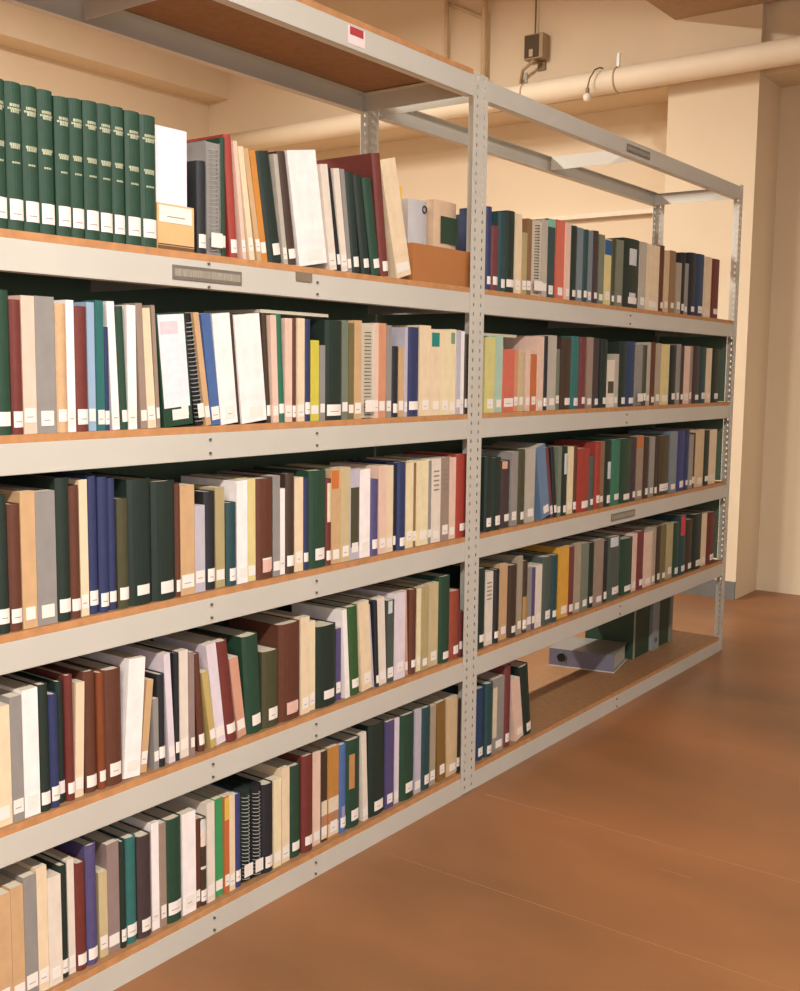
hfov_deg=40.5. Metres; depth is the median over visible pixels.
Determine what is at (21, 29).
ceiling beam
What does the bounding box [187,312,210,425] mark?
paperback book
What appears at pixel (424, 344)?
paperback book
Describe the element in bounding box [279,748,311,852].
hardcover book
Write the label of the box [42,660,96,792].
hardcover book
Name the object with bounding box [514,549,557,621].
hardcover book
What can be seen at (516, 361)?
paperback book
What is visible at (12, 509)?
hardcover book
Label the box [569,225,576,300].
hardcover book
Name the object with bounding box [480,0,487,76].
pipe
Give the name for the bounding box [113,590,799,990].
floor
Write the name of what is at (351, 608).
hardcover book
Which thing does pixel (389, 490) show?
paperback book
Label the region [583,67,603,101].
hanging bulb
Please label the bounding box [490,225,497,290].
hardcover book
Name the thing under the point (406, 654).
paperback book
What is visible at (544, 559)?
hardcover book
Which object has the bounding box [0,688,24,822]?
paperback book
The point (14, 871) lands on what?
paperback book
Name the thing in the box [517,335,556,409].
paperback book
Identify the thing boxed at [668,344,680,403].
paperback book
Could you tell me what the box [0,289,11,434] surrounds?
hardcover book
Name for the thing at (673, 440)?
paperback book
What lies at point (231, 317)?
paperback book
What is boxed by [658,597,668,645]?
ring binder
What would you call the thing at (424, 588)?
paperback book
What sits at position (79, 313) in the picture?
hardcover book
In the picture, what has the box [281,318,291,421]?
paperback book
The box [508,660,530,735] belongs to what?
hardcover book
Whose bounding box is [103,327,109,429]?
hardcover book
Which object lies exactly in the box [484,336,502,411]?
paperback book
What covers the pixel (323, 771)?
paperback book
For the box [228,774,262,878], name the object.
spiral bound report
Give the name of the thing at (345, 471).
paperback book
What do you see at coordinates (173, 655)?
hardcover book
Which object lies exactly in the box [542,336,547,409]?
hardcover book
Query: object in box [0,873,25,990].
paperback book
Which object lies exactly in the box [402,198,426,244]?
ring binder
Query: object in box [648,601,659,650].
ring binder
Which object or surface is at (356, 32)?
print
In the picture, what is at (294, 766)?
hardcover book
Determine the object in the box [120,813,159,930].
paperback book
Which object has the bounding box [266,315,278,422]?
paperback book
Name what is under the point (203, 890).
hardcover book
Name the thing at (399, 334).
paperback book
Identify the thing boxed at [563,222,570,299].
paperback book
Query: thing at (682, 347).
hardcover book
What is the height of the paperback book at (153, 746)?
0.178 m
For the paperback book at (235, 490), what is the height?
0.272 m
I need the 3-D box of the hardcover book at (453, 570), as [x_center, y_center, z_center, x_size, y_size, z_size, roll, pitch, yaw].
[0.205,0.393,3.925,0.222,0.291,0.047,5,8,36]
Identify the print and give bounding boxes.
[160,321,177,333]
[350,26,363,38]
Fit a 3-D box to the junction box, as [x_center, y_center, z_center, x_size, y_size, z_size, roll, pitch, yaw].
[0.966,-3.541,7.629,0.150,0.923,0.096,5,8,36]
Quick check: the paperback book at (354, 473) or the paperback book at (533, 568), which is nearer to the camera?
the paperback book at (354, 473)
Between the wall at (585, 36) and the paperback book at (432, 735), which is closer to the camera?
the paperback book at (432, 735)
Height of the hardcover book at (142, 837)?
0.261 m
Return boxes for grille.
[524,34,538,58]
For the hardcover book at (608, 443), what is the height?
0.279 m
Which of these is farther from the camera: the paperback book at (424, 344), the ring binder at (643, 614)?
the ring binder at (643, 614)
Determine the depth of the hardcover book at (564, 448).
4.28 m
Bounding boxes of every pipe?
[230,36,799,149]
[444,0,448,57]
[444,1,481,17]
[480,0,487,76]
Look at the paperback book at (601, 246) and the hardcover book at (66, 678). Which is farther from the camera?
the paperback book at (601, 246)
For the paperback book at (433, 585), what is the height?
0.282 m
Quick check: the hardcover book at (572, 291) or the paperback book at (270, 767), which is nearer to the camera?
the paperback book at (270, 767)
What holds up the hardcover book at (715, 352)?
on the shelving unit at (563, 701)
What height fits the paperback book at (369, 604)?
0.268 m
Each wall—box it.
[0,45,208,139]
[209,0,670,152]
[316,85,799,594]
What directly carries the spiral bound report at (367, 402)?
on the shelving unit at (310, 49)
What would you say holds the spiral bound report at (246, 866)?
on the shelving unit at (310, 49)
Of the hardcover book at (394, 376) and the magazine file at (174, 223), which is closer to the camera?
the magazine file at (174, 223)
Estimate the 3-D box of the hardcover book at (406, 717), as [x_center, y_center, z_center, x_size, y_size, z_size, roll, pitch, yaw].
[-0.062,0.847,3.621,0.230,0.288,0.074,5,8,36]
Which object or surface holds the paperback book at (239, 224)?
on the shelving unit at (310, 49)
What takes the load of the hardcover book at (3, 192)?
on the shelving unit at (310, 49)
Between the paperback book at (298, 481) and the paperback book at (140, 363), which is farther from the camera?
the paperback book at (298, 481)
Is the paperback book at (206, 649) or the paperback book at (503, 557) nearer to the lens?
the paperback book at (206, 649)
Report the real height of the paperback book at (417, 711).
0.285 m
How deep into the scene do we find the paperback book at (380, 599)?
3.40 m
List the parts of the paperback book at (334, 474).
title panel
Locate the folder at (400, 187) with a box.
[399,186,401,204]
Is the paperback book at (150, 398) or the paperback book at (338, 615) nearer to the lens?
the paperback book at (150, 398)
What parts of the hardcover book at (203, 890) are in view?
title panel, title panel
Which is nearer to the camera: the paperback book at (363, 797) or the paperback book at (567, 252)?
the paperback book at (363, 797)
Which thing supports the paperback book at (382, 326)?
on the shelving unit at (310, 49)
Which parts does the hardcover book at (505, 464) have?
title panel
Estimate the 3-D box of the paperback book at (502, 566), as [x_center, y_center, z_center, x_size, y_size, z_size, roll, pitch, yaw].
[0.291,0.383,4.055,0.220,0.283,0.055,5,8,36]
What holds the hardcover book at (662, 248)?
on the shelving unit at (563, 701)
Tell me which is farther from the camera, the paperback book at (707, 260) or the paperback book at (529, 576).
the paperback book at (707, 260)
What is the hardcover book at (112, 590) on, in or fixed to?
on the shelving unit at (310, 49)
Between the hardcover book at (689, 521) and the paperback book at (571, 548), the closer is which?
the paperback book at (571, 548)
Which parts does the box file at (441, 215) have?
title panel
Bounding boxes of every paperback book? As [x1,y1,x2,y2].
[0,484,57,625]
[0,487,37,628]
[0,676,40,817]
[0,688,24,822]
[0,702,12,827]
[0,863,38,990]
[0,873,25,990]
[0,887,12,990]
[8,295,36,433]
[15,857,49,990]
[34,296,56,432]
[42,848,75,974]
[46,867,62,987]
[54,300,75,431]
[68,477,88,616]
[72,678,83,797]
[73,300,104,430]
[73,302,95,430]
[82,648,144,778]
[82,831,119,953]
[95,865,107,958]
[103,301,119,429]
[112,644,174,763]
[114,303,147,428]
[114,305,136,428]
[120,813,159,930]
[137,640,188,758]
[138,812,166,927]
[140,677,152,772]
[142,305,159,427]
[142,308,155,427]
[147,696,158,769]
[153,633,225,745]
[156,801,195,915]
[169,792,214,902]
[174,482,194,595]
[176,482,224,587]
[181,475,247,583]
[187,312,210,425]
[188,650,194,755]
[190,789,222,896]
[191,473,255,581]
[194,504,204,592]
[195,816,199,908]
[198,787,229,893]
[199,313,220,425]
[200,669,216,747]
[203,785,234,890]
[204,309,328,317]
[210,313,237,424]
[217,470,279,575]
[228,654,245,737]
[229,315,239,423]
[231,141,246,258]
[237,146,254,259]
[242,768,280,867]
[243,148,261,260]
[248,150,267,261]
[250,760,289,863]
[261,609,309,714]
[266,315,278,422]
[268,154,287,263]
[280,465,340,563]
[280,488,284,574]
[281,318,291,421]
[287,463,349,561]
[291,601,349,697]
[294,476,302,571]
[296,318,304,421]
[299,746,320,846]
[304,164,336,269]
[304,744,326,842]
[308,739,338,839]
[309,619,314,710]
[310,340,318,420]
[318,594,371,691]
[319,345,324,420]
[328,168,340,270]
[330,168,347,271]
[330,461,386,553]
[335,626,340,700]
[336,590,385,685]
[338,320,347,419]
[339,169,351,271]
[341,727,367,820]
[343,461,393,551]
[348,320,361,418]
[348,323,353,418]
[349,585,405,680]
[350,467,369,557]
[350,468,359,559]
[354,458,413,548]
[362,323,378,417]
[366,456,428,545]
[369,604,373,687]
[370,584,407,674]
[375,715,393,809]
[378,323,385,417]
[379,582,420,671]
[379,713,398,803]
[380,157,410,277]
[383,580,428,669]
[384,455,440,542]
[384,597,393,682]
[385,325,391,417]
[391,577,438,666]
[392,325,430,415]
[392,327,407,416]
[392,454,449,540]
[397,347,403,416]
[400,705,421,793]
[412,454,455,538]
[413,463,415,545]
[415,700,435,785]
[417,696,445,781]
[427,691,457,776]
[428,460,431,543]
[430,329,440,415]
[439,329,455,414]
[440,330,449,414]
[455,330,460,413]
[460,331,464,413]
[475,559,507,640]
[477,449,517,525]
[477,671,504,753]
[478,337,495,412]
[479,553,522,634]
[481,445,535,522]
[484,333,516,337]
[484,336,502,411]
[484,570,492,645]
[492,441,549,519]
[502,349,514,411]
[503,336,543,410]
[509,675,522,741]
[513,213,521,293]
[513,350,518,411]
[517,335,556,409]
[517,351,524,410]
[518,542,568,618]
[519,350,530,410]
[521,232,527,293]
[522,218,531,294]
[526,566,531,630]
[528,562,541,627]
[529,354,536,410]
[531,567,535,629]
[533,218,555,297]
[534,219,547,296]
[545,445,561,516]
[545,447,552,517]
[546,539,581,612]
[554,219,564,298]
[554,543,574,615]
[555,349,559,409]
[556,439,604,507]
[557,445,573,513]
[561,539,588,610]
[562,535,603,605]
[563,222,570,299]
[575,227,583,300]
[585,337,593,407]
[587,230,592,302]
[594,529,636,591]
[595,433,643,499]
[597,234,604,303]
[603,238,611,304]
[606,360,614,406]
[607,354,618,406]
[614,239,623,306]
[615,523,656,584]
[620,527,652,587]
[629,429,677,492]
[632,519,673,578]
[635,342,650,405]
[637,241,646,308]
[644,436,654,496]
[645,243,659,310]
[654,343,661,404]
[655,427,704,487]
[659,344,669,404]
[662,250,669,311]
[668,250,675,312]
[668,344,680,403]
[674,262,681,313]
[677,427,716,483]
[677,510,706,565]
[682,346,690,403]
[683,263,688,314]
[687,434,693,488]
[688,346,692,403]
[702,256,711,317]
[704,348,711,402]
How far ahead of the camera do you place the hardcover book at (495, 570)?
3.93 m
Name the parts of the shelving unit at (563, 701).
post, post, panel, panel, post, panel, panel, panel, post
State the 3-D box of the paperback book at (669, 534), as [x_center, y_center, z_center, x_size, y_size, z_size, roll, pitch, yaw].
[1.217,0.259,5.284,0.206,0.269,0.067,5,8,36]
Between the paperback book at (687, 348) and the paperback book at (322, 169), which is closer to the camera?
the paperback book at (322, 169)
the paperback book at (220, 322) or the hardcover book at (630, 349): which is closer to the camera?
the paperback book at (220, 322)
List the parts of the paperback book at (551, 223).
title panel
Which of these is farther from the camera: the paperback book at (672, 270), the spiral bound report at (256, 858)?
the paperback book at (672, 270)
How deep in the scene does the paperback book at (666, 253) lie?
4.94 m
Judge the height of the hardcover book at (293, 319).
0.281 m
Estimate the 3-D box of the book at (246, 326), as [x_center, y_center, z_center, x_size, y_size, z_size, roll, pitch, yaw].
[-0.469,-0.339,2.885,0.202,0.288,0.120,5,8,36]
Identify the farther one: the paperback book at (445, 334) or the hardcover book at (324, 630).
the paperback book at (445, 334)
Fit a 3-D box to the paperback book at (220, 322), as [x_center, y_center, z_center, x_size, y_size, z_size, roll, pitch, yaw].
[-0.526,-0.329,2.813,0.208,0.284,0.088,5,8,36]
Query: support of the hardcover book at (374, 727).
on the shelving unit at (310, 49)
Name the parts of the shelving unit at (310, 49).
panel, panel, panel, post, post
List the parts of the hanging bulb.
bulb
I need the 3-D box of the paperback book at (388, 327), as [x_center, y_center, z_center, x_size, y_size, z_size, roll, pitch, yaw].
[-0.116,-0.386,3.367,0.208,0.279,0.025,5,8,36]
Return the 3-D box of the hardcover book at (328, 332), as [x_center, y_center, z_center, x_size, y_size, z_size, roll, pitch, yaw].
[-0.268,-0.364,3.150,0.210,0.282,0.074,5,8,36]
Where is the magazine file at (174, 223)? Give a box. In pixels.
[156,202,193,252]
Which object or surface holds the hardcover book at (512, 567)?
on the shelving unit at (563, 701)
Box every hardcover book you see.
[0,79,7,228]
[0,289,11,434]
[0,474,70,621]
[0,494,9,633]
[0,673,50,811]
[3,81,23,230]
[6,502,22,631]
[8,299,23,434]
[13,670,64,802]
[20,85,39,232]
[25,665,74,800]
[30,852,68,977]
[36,89,54,234]
[37,472,97,613]
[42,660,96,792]
[47,690,59,807]
[52,96,70,236]
[52,847,86,970]
[54,303,67,432]
[55,836,97,965]
[62,660,105,789]
[63,656,121,786]
[68,98,83,238]
[68,484,80,618]
[73,306,87,431]
[81,100,98,240]
[90,472,150,606]
[95,475,108,612]
[95,829,126,947]
[96,103,112,241]
[99,824,136,943]
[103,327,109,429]
[106,477,116,609]
[110,106,124,243]
[110,820,150,938]
[114,306,127,429]
[114,496,128,608]
[118,474,174,601]
[123,110,140,245]
[131,642,179,760]
[139,114,156,247]
[141,806,181,923]
[144,668,164,766]
[174,483,180,596]
[176,630,235,741]
[187,134,236,257]
[187,137,225,255]
[187,160,205,253]
[188,623,261,734]
[194,489,214,589]
[194,651,204,751]
[195,812,206,905]
[208,783,240,886]
[214,473,271,579]
[224,500,235,585]
[228,612,298,722]
[232,468,293,573]
[235,771,272,873]
[238,313,270,422]
[254,465,324,568]
[255,150,280,262]
[258,644,277,728]
[266,314,284,421]
[268,151,295,264]
[270,756,298,857]
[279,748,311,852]
[292,318,295,421]
[297,476,307,569]
[304,319,309,420]
[305,598,358,695]
[310,320,340,419]
[310,618,334,708]
[316,153,387,276]
[321,737,345,833]
[325,478,330,564]
[326,731,358,829]
[334,593,378,686]
[344,172,358,272]
[345,461,395,550]
[349,459,405,549]
[351,717,383,817]
[353,175,368,273]
[361,177,379,274]
[370,478,377,555]
[372,583,415,674]
[385,707,413,801]
[391,346,397,416]
[404,450,466,537]
[404,571,449,663]
[405,701,429,790]
[407,327,418,416]
[428,563,484,648]
[439,683,483,761]
[448,588,458,659]
[455,211,505,291]
[456,698,460,770]
[458,210,514,292]
[458,610,462,655]
[459,206,491,289]
[463,334,468,413]
[476,455,491,531]
[477,447,524,523]
[477,678,492,757]
[482,559,516,637]
[485,567,498,643]
[487,663,510,747]
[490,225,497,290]
[491,456,500,529]
[500,459,509,527]
[501,550,550,625]
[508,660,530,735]
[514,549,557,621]
[521,559,527,632]
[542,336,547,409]
[545,444,577,512]
[545,446,556,516]
[548,445,567,515]
[554,440,600,508]
[557,336,578,408]
[557,337,570,409]
[558,538,593,607]
[567,438,611,506]
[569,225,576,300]
[575,437,619,504]
[575,531,620,600]
[576,447,589,511]
[577,337,586,408]
[581,229,588,301]
[588,435,636,500]
[588,455,593,509]
[590,436,631,503]
[591,230,598,302]
[591,338,599,407]
[598,339,607,407]
[599,526,643,589]
[602,539,607,602]
[607,237,639,307]
[607,342,626,406]
[608,341,634,405]
[609,238,615,305]
[618,535,632,595]
[621,522,660,583]
[627,433,669,494]
[628,521,666,580]
[639,428,684,490]
[640,512,686,574]
[641,345,647,405]
[641,518,678,576]
[642,437,649,497]
[649,342,655,404]
[653,436,658,495]
[656,245,664,311]
[668,345,676,404]
[668,510,701,569]
[676,252,685,313]
[676,508,714,564]
[679,346,684,403]
[683,430,689,489]
[684,518,692,571]
[685,252,695,315]
[689,432,695,487]
[691,346,699,403]
[694,253,703,316]
[698,347,706,402]
[702,430,709,485]
[710,258,719,318]
[710,349,719,402]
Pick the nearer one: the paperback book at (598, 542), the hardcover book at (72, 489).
the hardcover book at (72, 489)
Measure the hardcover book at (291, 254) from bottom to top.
0.295 m
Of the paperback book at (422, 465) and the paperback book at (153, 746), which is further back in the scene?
the paperback book at (422, 465)
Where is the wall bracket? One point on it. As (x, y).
(541, 64)
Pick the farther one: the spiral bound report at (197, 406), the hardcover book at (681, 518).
the hardcover book at (681, 518)
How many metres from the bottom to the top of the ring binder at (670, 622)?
0.305 m
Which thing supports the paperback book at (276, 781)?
on the shelving unit at (310, 49)
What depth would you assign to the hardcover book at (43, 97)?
2.28 m
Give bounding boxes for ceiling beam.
[0,1,228,102]
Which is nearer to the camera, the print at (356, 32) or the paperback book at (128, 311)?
the paperback book at (128, 311)
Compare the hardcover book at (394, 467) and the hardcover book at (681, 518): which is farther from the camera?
the hardcover book at (681, 518)
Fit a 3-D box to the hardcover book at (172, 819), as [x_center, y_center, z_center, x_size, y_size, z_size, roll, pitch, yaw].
[-0.649,0.941,2.807,0.203,0.273,0.050,5,8,36]
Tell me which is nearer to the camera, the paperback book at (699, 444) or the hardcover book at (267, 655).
the hardcover book at (267, 655)
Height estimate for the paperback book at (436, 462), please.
0.277 m
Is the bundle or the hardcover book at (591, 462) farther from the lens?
the hardcover book at (591, 462)
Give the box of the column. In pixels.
[663,3,780,598]
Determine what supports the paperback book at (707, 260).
on the shelving unit at (563, 701)
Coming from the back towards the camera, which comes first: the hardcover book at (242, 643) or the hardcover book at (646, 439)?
the hardcover book at (646, 439)
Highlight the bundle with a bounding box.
[155,125,186,206]
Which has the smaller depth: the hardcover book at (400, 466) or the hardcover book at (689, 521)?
the hardcover book at (400, 466)
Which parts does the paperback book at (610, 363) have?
title panel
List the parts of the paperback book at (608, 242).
title panel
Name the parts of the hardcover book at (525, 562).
title panel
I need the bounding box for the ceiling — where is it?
[646,0,777,19]
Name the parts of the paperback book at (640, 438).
title panel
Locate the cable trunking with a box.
[530,208,660,220]
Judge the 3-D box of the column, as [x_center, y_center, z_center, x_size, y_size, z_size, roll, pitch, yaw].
[2.127,-1.637,7.265,0.600,4.600,0.430,5,8,36]
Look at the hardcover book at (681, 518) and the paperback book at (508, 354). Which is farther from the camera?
the hardcover book at (681, 518)
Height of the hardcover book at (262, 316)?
0.290 m
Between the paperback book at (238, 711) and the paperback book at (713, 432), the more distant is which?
the paperback book at (713, 432)
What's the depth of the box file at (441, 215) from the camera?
3.56 m
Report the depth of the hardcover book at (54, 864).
2.49 m
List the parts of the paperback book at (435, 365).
title panel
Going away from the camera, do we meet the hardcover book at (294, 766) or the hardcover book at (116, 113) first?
the hardcover book at (116, 113)
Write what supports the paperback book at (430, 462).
on the shelving unit at (310, 49)
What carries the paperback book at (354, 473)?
on the shelving unit at (310, 49)
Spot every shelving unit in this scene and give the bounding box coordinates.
[0,0,481,990]
[372,75,742,792]
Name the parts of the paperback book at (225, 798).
title panel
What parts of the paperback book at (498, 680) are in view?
title panel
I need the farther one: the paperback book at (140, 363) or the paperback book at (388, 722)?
the paperback book at (388, 722)
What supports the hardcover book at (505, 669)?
on the shelving unit at (563, 701)
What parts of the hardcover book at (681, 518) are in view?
title panel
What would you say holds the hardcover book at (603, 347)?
on the shelving unit at (563, 701)
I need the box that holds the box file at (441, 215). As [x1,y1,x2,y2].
[421,199,456,249]
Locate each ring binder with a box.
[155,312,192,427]
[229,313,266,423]
[284,150,326,265]
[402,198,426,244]
[549,636,626,672]
[585,611,635,659]
[635,605,649,657]
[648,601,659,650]
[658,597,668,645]
[668,595,673,641]
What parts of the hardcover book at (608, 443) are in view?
title panel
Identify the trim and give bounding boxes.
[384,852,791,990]
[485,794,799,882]
[672,686,799,710]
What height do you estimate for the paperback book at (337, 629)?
0.220 m
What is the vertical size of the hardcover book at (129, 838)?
0.269 m
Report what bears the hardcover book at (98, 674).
on the shelving unit at (310, 49)
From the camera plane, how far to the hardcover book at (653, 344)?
4.87 m
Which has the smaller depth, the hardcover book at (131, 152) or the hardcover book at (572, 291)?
the hardcover book at (131, 152)
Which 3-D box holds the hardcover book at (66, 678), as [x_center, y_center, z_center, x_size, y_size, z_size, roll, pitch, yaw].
[-0.835,0.541,2.522,0.227,0.293,0.021,5,8,36]
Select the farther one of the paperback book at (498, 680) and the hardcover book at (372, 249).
the paperback book at (498, 680)
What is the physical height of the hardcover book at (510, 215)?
0.283 m
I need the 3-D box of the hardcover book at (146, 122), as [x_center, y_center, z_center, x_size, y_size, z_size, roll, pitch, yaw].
[-0.666,-0.732,2.571,0.227,0.297,0.046,5,8,36]
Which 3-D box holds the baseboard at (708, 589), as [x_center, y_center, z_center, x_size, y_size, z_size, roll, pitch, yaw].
[1.969,0.608,7.343,0.600,0.120,0.014,5,8,36]
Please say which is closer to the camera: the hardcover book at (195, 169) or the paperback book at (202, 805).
the hardcover book at (195, 169)
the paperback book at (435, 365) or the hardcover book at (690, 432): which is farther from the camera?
the hardcover book at (690, 432)
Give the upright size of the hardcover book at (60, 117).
0.291 m
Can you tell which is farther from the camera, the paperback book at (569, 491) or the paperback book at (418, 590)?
the paperback book at (569, 491)
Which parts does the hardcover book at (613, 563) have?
title panel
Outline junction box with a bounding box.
[524,0,548,61]
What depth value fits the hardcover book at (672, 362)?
5.06 m
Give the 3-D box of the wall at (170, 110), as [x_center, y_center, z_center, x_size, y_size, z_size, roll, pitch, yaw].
[-4.599,-1.576,6.058,0.100,4.600,10.350,5,8,36]
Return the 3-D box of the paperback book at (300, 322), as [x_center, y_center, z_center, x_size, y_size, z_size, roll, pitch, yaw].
[-0.353,-0.352,3.043,0.204,0.282,0.029,5,8,36]
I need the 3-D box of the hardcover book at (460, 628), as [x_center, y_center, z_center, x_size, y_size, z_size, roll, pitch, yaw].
[0.149,0.472,3.813,0.165,0.157,0.025,5,8,36]
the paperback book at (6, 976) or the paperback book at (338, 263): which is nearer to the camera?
the paperback book at (6, 976)
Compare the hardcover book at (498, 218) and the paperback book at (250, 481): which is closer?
the paperback book at (250, 481)
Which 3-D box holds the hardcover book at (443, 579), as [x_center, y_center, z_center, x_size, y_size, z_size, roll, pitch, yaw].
[0.060,0.409,3.735,0.237,0.298,0.065,5,8,36]
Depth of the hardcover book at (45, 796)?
2.40 m
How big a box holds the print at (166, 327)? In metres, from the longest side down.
0.056 x 0.030 x 0.001 m
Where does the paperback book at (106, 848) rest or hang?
on the shelving unit at (310, 49)
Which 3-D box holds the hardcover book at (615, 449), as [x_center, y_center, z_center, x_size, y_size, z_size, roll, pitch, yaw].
[0.841,-0.108,4.717,0.224,0.280,0.084,5,8,36]
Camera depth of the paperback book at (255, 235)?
2.79 m
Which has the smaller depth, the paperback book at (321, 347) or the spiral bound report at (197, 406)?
the spiral bound report at (197, 406)
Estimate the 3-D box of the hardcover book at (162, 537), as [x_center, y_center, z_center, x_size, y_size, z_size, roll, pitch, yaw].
[-0.654,0.102,2.692,0.216,0.291,0.074,5,8,36]
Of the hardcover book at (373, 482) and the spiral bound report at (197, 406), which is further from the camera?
the hardcover book at (373, 482)
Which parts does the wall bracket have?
arm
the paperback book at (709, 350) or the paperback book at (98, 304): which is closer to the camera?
the paperback book at (98, 304)
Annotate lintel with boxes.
[764,0,799,86]
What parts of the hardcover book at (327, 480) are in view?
title panel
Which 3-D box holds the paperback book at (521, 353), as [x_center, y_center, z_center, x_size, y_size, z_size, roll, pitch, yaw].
[0.378,-0.422,4.003,0.162,0.218,0.036,5,8,36]
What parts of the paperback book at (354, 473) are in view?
title panel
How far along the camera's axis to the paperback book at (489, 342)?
3.77 m
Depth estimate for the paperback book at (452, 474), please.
3.65 m
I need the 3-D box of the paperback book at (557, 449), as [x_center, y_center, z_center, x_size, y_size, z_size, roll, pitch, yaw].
[0.539,-0.063,4.312,0.214,0.275,0.028,5,8,36]
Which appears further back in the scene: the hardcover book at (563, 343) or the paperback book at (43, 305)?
the hardcover book at (563, 343)
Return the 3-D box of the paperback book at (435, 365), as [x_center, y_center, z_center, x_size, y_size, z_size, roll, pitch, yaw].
[0.029,-0.405,3.566,0.215,0.276,0.056,5,8,36]
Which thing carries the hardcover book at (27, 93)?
on the shelving unit at (310, 49)
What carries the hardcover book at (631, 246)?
on the shelving unit at (563, 701)
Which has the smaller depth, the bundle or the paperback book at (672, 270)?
the bundle
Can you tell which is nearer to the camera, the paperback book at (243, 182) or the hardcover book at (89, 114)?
the hardcover book at (89, 114)
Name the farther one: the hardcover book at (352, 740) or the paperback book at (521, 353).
the paperback book at (521, 353)
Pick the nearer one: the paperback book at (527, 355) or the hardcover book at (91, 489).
the hardcover book at (91, 489)
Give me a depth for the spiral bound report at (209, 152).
2.67 m
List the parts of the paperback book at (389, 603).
title panel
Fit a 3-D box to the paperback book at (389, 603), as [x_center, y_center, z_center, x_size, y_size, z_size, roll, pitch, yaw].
[-0.112,0.452,3.488,0.207,0.265,0.034,5,8,36]
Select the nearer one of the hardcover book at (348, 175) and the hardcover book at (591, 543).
the hardcover book at (348, 175)
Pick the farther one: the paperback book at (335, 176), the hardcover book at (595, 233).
the hardcover book at (595, 233)
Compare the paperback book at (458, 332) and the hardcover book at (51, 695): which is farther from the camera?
the paperback book at (458, 332)
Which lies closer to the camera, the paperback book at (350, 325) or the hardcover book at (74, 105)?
the hardcover book at (74, 105)
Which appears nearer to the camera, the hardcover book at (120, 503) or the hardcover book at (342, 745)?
the hardcover book at (120, 503)
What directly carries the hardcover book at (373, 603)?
on the shelving unit at (310, 49)
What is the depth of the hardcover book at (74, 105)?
2.35 m
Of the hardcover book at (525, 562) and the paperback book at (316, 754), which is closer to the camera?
the paperback book at (316, 754)
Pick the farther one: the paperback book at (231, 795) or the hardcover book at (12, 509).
the paperback book at (231, 795)
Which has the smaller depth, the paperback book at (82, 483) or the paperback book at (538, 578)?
the paperback book at (82, 483)
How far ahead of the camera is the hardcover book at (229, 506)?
2.81 m
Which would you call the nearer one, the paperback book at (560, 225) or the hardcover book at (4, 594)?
the hardcover book at (4, 594)
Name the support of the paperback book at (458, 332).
on the shelving unit at (310, 49)
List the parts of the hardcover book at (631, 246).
title panel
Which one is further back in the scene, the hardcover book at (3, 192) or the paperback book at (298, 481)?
the paperback book at (298, 481)
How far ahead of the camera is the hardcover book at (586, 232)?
4.27 m
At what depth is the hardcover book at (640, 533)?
4.95 m
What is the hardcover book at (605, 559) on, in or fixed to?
on the shelving unit at (563, 701)
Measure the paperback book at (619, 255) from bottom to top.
0.273 m
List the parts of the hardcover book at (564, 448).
title panel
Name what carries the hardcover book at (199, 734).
on the shelving unit at (310, 49)
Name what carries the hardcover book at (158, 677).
on the shelving unit at (310, 49)
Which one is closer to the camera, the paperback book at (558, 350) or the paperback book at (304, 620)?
the paperback book at (304, 620)
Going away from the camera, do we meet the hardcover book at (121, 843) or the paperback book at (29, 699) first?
the paperback book at (29, 699)
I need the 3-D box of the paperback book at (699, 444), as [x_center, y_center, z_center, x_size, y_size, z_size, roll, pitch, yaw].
[1.411,-0.195,5.496,0.224,0.287,0.100,5,8,36]
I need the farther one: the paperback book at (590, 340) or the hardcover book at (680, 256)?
the hardcover book at (680, 256)
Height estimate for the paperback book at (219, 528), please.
0.259 m
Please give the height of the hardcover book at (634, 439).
0.280 m
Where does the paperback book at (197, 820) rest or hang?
on the shelving unit at (310, 49)
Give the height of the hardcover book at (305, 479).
0.261 m
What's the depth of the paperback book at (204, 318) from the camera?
2.71 m
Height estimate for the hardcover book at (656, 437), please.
0.273 m
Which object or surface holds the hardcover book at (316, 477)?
on the shelving unit at (310, 49)
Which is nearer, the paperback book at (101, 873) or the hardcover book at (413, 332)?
the paperback book at (101, 873)
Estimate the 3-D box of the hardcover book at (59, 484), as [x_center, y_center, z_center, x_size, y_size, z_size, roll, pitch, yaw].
[-0.839,0.111,2.469,0.249,0.320,0.034,5,8,36]
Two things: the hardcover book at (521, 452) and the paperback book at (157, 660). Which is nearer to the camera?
the paperback book at (157, 660)
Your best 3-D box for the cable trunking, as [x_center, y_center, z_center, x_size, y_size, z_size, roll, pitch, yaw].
[1.318,-2.062,8.058,1.500,0.040,0.046,5,8,36]
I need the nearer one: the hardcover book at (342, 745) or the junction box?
the hardcover book at (342, 745)
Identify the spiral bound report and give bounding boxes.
[185,313,204,425]
[187,140,222,255]
[213,777,252,884]
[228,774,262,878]
[361,324,374,417]
[531,220,542,295]
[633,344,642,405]
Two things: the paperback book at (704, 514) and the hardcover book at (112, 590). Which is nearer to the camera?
the hardcover book at (112, 590)
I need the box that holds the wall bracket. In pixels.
[519,59,545,83]
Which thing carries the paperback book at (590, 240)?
on the shelving unit at (563, 701)
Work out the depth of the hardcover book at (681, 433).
5.22 m
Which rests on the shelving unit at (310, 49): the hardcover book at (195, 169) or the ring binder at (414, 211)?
the hardcover book at (195, 169)
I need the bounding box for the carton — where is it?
[399,242,469,286]
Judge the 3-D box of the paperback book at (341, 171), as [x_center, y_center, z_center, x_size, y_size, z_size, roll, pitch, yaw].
[-0.241,-0.788,3.150,0.219,0.286,0.056,5,8,36]
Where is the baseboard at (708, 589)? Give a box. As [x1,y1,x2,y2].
[681,579,735,599]
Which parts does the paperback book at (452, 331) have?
title panel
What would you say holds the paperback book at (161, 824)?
on the shelving unit at (310, 49)

